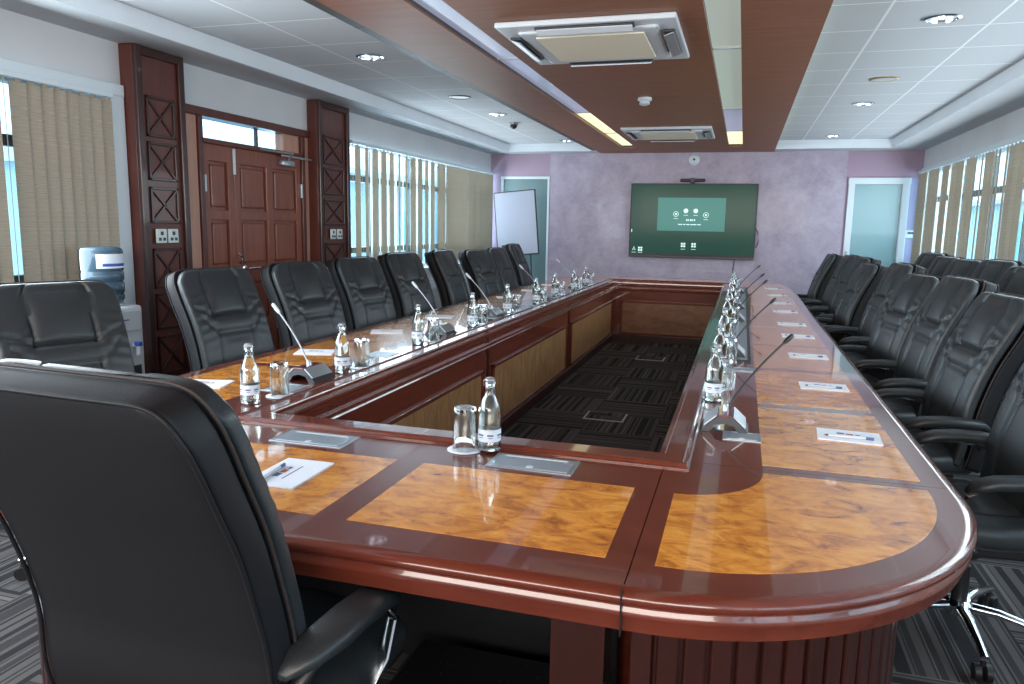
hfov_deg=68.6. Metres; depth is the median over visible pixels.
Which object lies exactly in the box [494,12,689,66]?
air conditioner
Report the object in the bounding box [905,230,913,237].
thermostat
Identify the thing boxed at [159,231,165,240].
switch
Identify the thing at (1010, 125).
wall
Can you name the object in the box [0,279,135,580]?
chair
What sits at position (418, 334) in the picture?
water bottle
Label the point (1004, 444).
chair back
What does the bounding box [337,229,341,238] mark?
socket
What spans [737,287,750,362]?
cable tray
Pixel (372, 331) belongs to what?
notepad
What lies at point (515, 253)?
chair
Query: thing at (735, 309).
drinking glass
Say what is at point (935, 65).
ceiling
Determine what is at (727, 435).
hatch
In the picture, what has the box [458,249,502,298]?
chair
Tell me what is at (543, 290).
drinking glass
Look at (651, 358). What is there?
box
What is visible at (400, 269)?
chair
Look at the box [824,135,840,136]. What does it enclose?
recessed light
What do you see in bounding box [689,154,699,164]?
wall speaker
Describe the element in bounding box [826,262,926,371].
chair
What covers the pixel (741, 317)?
microphone
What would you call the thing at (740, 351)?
microphone
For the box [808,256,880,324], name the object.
chair
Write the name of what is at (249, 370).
water bottle
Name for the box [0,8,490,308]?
wall
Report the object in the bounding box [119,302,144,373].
water dispenser
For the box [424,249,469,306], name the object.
chair
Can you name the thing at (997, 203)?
building
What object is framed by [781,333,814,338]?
notepad
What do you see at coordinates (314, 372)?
microphone
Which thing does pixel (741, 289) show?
microphone
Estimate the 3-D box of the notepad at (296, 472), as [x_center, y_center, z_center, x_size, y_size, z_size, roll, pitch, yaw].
[-0.578,0.340,1.953,0.140,0.004,0.211,3,9,15]
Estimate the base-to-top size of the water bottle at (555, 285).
0.217 m
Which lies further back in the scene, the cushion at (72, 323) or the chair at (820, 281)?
the chair at (820, 281)
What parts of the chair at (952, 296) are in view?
armrest, seat, armrest, arm frame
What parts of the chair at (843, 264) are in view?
armrest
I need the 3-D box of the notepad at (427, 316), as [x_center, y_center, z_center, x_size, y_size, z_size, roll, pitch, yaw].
[-0.512,-0.181,5.312,0.188,0.004,0.140,1,9,2]
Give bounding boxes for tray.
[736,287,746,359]
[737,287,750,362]
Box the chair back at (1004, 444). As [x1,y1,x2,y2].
[979,363,1023,516]
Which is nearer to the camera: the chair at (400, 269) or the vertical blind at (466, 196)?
the chair at (400, 269)
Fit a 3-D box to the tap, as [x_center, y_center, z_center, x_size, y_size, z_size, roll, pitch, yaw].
[-2.153,0.037,4.318,0.047,0.080,0.028,4,9,17]
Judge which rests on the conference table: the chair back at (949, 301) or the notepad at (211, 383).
the notepad at (211, 383)
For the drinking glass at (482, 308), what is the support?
on the coaster
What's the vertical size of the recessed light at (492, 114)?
0.016 m
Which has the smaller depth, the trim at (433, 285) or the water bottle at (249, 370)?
the water bottle at (249, 370)
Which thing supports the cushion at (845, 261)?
on the chair at (843, 264)
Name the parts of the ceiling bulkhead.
slot panel, slot panel, slot panel, slot panel, slot panel, slot panel, slot panel, slot panel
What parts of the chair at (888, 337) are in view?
armrest, seat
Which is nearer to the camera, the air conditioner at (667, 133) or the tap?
the tap
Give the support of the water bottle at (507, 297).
on the conference table
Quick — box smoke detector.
[637,97,651,105]
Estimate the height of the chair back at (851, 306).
0.710 m
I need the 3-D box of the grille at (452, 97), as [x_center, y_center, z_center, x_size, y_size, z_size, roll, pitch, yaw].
[-0.482,-2.256,6.916,0.178,0.004,0.177,4,9,17]
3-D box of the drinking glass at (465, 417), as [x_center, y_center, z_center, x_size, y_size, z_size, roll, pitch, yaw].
[-0.136,0.248,2.178,0.069,0.126,0.069,4,9,17]
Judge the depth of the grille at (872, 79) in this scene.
5.75 m
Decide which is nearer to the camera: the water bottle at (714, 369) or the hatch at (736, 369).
the water bottle at (714, 369)
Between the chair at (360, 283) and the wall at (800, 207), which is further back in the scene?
the wall at (800, 207)
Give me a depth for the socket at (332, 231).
6.85 m
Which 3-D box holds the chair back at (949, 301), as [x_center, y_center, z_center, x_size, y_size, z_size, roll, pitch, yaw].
[2.226,0.020,3.976,0.260,0.729,0.486,3,9,12]
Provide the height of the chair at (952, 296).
1.179 m
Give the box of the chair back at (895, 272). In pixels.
[856,263,912,355]
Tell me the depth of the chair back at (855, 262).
6.92 m
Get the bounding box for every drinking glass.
[270,361,289,396]
[354,338,369,367]
[427,318,439,340]
[453,404,476,451]
[477,304,487,323]
[512,294,520,310]
[540,287,546,301]
[558,281,564,294]
[577,277,581,288]
[589,273,593,283]
[721,358,732,390]
[725,337,737,364]
[729,319,735,337]
[731,306,738,323]
[733,296,737,305]
[735,289,739,301]
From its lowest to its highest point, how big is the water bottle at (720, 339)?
0.217 m
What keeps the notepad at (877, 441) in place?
on the conference table
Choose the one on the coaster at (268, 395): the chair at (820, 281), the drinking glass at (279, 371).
the drinking glass at (279, 371)
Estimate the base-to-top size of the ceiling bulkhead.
0.111 m
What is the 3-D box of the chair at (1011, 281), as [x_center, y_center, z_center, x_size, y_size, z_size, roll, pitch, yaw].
[3.000,0.113,4.828,0.742,1.204,0.632,2,9,3]
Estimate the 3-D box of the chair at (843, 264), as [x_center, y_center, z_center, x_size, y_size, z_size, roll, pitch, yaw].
[3.135,-0.311,7.678,0.742,1.170,0.632,3,9,12]
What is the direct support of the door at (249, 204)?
in the wall at (23, 38)
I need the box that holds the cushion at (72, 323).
[0,281,135,372]
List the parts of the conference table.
panel molding, fascia panel, modesty panel, fascia molding, fascia molding, panel molding, fascia panel, leg panel, panel molding, fascia panel, panel molding, fascia panel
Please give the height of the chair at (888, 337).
1.151 m
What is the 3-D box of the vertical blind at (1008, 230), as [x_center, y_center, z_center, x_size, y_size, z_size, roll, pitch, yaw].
[3.846,-0.873,5.289,0.045,1.320,9.300,4,9,17]
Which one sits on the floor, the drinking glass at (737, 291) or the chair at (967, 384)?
the chair at (967, 384)
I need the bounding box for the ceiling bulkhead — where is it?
[303,0,833,152]
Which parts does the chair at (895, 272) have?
armrest, armrest, seat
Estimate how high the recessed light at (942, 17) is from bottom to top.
0.016 m
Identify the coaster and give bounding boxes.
[266,393,292,398]
[447,445,479,454]
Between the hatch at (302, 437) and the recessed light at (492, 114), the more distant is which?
the recessed light at (492, 114)
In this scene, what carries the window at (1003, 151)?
in the wall at (1010, 125)
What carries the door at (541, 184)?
in the wall at (800, 207)
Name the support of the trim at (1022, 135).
attached to the wall at (1010, 125)
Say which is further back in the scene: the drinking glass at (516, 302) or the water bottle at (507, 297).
the drinking glass at (516, 302)
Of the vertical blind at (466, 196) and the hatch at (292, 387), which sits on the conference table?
the hatch at (292, 387)
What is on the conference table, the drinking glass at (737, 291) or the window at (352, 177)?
the drinking glass at (737, 291)
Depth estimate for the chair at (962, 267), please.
6.03 m
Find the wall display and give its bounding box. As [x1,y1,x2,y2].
[628,183,758,259]
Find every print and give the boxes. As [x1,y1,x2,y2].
[103,263,123,266]
[477,432,501,438]
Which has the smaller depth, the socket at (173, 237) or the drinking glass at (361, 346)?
the drinking glass at (361, 346)
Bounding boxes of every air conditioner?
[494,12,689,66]
[620,126,714,141]
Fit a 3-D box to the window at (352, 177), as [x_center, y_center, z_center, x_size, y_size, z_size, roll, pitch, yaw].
[-1.015,-1.592,9.363,0.176,1.350,4.370,4,9,17]
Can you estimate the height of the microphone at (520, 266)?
0.299 m
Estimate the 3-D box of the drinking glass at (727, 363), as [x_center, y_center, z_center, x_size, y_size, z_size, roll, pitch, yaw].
[0.869,0.132,3.071,0.069,0.126,0.069,4,9,17]
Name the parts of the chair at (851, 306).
armrest, armrest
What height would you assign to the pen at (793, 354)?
0.009 m
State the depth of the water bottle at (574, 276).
7.72 m
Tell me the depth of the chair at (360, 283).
5.46 m
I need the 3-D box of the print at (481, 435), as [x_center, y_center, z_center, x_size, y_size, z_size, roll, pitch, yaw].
[-0.065,0.266,2.174,0.070,0.011,0.069,4,9,17]
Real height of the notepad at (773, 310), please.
0.004 m
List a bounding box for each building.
[259,137,445,261]
[966,193,1023,260]
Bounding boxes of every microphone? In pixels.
[272,303,333,382]
[412,281,456,335]
[465,273,503,316]
[519,264,550,299]
[700,334,793,433]
[736,298,776,357]
[738,273,764,309]
[739,265,760,293]
[739,280,767,321]
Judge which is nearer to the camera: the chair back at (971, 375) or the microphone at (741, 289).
the chair back at (971, 375)
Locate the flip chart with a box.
[494,189,538,280]
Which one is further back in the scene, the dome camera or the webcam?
the webcam
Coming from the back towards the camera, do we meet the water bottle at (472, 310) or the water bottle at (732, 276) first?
the water bottle at (732, 276)
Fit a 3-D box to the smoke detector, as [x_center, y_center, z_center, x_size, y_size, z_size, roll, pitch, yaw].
[1.086,-1.965,6.137,0.120,0.061,0.120,4,9,17]
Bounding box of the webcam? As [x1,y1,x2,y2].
[680,178,704,183]
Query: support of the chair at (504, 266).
on the floor
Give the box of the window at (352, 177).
[350,144,484,269]
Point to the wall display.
(697, 221)
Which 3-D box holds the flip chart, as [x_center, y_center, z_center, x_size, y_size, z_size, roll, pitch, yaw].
[0.073,-1.206,10.687,0.705,1.906,0.561,3,9,14]
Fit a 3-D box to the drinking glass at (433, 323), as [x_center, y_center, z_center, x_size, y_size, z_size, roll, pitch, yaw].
[-0.440,-0.071,4.196,0.069,0.126,0.069,4,9,17]
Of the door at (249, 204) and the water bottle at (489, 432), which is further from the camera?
the door at (249, 204)
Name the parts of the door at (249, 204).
frame, handle, closer arm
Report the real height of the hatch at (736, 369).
0.006 m
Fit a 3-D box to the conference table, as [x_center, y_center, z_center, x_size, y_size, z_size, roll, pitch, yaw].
[0.842,0.146,5.782,2.828,0.765,8.850,4,9,17]
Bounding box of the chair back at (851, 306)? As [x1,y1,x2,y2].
[830,263,877,344]
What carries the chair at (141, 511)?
on the floor
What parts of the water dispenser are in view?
panel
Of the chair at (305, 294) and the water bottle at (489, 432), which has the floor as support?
the chair at (305, 294)
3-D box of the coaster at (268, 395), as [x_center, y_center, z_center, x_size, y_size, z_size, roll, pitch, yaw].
[-0.870,0.201,2.815,0.103,0.004,0.103,4,9,17]
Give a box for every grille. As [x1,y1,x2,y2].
[450,96,467,98]
[536,32,655,61]
[640,132,697,139]
[871,78,895,81]
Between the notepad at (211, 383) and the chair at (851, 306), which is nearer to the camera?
the notepad at (211, 383)
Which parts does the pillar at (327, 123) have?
cross molding, cross molding, cross molding, cross molding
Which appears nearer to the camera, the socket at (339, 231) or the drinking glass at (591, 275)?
the socket at (339, 231)
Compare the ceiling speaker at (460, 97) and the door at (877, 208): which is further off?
the door at (877, 208)
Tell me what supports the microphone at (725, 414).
on the conference table
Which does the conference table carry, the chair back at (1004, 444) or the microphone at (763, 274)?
the microphone at (763, 274)
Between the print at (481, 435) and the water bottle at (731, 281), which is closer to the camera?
the print at (481, 435)
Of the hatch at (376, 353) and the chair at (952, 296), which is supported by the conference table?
the hatch at (376, 353)
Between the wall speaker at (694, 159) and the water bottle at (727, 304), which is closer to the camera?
the water bottle at (727, 304)
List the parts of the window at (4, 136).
frame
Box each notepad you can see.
[194,379,234,387]
[262,458,333,489]
[293,349,333,354]
[371,330,402,333]
[425,315,453,317]
[773,310,797,312]
[777,322,806,325]
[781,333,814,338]
[788,353,828,359]
[799,381,849,391]
[816,427,883,445]
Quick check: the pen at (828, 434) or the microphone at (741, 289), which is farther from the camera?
the microphone at (741, 289)
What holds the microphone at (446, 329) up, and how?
on the conference table
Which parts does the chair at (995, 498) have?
arm frame, armrest, seat, armrest, arm frame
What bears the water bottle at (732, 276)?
on the conference table
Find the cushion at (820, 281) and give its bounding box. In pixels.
[806,254,835,313]
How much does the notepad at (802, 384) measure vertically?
0.004 m
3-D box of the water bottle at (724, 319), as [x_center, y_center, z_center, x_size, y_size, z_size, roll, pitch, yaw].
[1.192,-0.087,4.218,0.070,0.217,0.069,-4,10,-29]
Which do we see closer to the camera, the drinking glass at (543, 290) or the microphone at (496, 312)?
the microphone at (496, 312)
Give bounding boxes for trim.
[0,57,135,304]
[52,0,1023,151]
[429,275,468,288]
[922,134,1023,169]
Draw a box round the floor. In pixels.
[0,341,1023,683]
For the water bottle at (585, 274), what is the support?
on the conference table
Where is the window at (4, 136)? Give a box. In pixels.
[0,76,101,281]
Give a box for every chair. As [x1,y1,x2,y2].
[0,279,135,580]
[0,359,405,683]
[165,266,274,371]
[260,261,347,347]
[326,256,396,330]
[377,252,435,318]
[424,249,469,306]
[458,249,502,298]
[484,247,518,290]
[502,243,533,286]
[797,254,843,316]
[803,254,859,325]
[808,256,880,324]
[816,262,888,344]
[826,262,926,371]
[839,273,942,386]
[853,275,998,422]
[876,291,1023,477]
[914,252,954,272]
[914,363,1023,682]
[927,256,962,275]
[942,258,982,276]
[971,259,1023,283]
[998,265,1023,400]
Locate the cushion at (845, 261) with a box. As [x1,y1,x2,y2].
[819,255,855,314]
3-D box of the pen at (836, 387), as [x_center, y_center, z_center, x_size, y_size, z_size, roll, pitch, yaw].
[1.299,0.185,3.131,0.144,0.009,0.009,4,9,18]
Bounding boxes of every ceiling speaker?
[448,95,470,99]
[869,76,898,81]
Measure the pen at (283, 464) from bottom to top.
0.009 m
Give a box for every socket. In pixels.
[155,229,166,242]
[167,229,178,242]
[330,229,335,238]
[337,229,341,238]
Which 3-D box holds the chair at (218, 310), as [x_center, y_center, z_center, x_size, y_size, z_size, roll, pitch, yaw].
[-1.365,0.194,3.972,0.742,1.146,0.632,6,10,26]
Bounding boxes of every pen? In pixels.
[263,463,285,477]
[793,354,822,357]
[806,384,841,388]
[824,433,873,440]
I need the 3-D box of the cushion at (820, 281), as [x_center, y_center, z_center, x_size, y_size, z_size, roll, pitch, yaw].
[3.500,-0.646,8.544,0.260,0.710,0.486,3,9,15]
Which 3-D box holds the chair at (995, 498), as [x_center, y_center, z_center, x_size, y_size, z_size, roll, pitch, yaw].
[1.637,0.458,2.558,0.742,1.169,0.632,3,9,12]
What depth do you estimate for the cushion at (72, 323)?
2.99 m
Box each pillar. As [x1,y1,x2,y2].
[118,43,192,375]
[307,99,350,265]
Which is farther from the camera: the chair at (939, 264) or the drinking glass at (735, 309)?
the chair at (939, 264)
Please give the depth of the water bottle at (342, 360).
3.25 m
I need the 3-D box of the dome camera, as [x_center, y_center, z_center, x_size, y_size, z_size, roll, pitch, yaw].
[0.019,-2.472,8.579,0.110,0.072,0.110,4,9,17]
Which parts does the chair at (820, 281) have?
armrest, armrest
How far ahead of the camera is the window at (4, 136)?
4.04 m
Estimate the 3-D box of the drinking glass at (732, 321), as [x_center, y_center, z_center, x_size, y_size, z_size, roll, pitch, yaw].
[1.286,-0.071,4.424,0.069,0.126,0.069,4,9,17]
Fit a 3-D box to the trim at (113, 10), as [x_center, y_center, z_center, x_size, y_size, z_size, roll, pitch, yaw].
[0.370,-1.685,3.683,5.050,0.108,13.660,4,9,17]
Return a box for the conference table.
[0,276,977,683]
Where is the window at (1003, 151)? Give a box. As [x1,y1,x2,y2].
[935,141,1023,262]
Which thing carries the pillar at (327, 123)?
on the floor
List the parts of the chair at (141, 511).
armrest, seat, arm frame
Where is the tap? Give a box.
[133,341,142,355]
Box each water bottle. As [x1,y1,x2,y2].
[240,343,259,404]
[334,323,350,373]
[412,304,424,344]
[467,293,477,326]
[477,377,501,453]
[503,284,511,312]
[532,278,539,303]
[551,273,558,295]
[571,269,576,289]
[583,266,588,284]
[704,344,723,401]
[712,324,726,357]
[718,307,729,336]
[722,295,731,318]
[725,287,733,305]
[727,280,734,295]
[729,275,735,288]
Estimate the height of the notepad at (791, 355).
0.004 m
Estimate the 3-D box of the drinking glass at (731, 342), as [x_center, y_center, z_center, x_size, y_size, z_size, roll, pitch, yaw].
[1.064,0.043,3.664,0.069,0.126,0.069,4,9,17]
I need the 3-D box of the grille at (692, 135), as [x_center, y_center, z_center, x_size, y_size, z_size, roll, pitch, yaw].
[1.736,-2.272,8.280,0.580,0.012,0.580,4,9,17]
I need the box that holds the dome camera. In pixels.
[509,122,518,128]
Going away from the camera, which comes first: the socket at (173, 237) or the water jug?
the water jug
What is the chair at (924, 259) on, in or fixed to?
on the floor
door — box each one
[185,103,311,349]
[501,176,549,282]
[842,178,911,266]
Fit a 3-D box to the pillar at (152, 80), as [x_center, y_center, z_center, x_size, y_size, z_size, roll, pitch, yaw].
[-2.299,-0.631,4.929,0.125,2.448,0.420,4,9,17]
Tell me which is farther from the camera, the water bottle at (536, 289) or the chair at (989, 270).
the water bottle at (536, 289)
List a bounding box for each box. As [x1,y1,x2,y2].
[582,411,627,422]
[635,356,665,360]
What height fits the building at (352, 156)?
7.400 m
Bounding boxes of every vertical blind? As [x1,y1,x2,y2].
[0,69,123,303]
[350,140,493,263]
[910,136,1023,263]
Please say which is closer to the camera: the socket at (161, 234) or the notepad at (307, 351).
the notepad at (307, 351)
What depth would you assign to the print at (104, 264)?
4.18 m
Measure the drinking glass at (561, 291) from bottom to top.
0.126 m
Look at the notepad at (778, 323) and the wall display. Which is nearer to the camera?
the notepad at (778, 323)
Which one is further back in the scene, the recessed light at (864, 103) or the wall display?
the wall display
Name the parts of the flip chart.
leg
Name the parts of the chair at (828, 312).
armrest, armrest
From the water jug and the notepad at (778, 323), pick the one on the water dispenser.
the water jug
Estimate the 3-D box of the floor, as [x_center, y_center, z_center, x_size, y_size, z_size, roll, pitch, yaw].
[0.401,0.818,4.228,6.270,0.100,14.400,4,9,17]
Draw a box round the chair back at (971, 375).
[920,292,1023,466]
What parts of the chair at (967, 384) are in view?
armrest, arm frame, seat, armrest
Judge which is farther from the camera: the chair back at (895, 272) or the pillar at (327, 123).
the pillar at (327, 123)
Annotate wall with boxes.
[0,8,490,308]
[491,150,924,293]
[921,107,1023,252]
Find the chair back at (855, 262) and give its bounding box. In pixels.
[825,257,870,324]
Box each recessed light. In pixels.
[356,53,383,59]
[489,113,506,115]
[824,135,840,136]
[851,101,874,105]
[921,13,962,23]
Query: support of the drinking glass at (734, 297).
on the conference table
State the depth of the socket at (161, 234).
4.83 m
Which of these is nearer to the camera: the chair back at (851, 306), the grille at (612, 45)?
the grille at (612, 45)
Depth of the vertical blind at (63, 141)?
4.16 m
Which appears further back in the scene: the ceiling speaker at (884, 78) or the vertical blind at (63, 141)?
the ceiling speaker at (884, 78)
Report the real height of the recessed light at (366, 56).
0.016 m
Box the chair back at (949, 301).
[895,276,979,416]
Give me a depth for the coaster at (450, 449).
2.16 m
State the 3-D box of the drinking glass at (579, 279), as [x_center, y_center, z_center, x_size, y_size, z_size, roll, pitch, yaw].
[0.704,-0.620,7.863,0.069,0.126,0.069,4,9,17]
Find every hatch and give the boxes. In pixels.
[260,383,308,391]
[269,429,360,448]
[369,351,398,357]
[485,453,579,475]
[722,430,761,442]
[733,367,754,372]
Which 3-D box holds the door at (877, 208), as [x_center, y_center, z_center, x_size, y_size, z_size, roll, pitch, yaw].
[4.800,-1.113,9.997,0.750,2.104,0.169,4,9,17]
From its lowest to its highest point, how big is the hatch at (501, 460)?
0.006 m
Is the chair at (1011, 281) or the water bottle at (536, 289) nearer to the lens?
the chair at (1011, 281)
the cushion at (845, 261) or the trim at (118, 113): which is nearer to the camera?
the trim at (118, 113)
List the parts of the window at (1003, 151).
frame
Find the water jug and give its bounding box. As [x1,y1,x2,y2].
[77,246,124,301]
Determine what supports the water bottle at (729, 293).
on the conference table
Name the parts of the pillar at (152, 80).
cross molding, cross molding, cross molding, cross molding, cross molding, cross molding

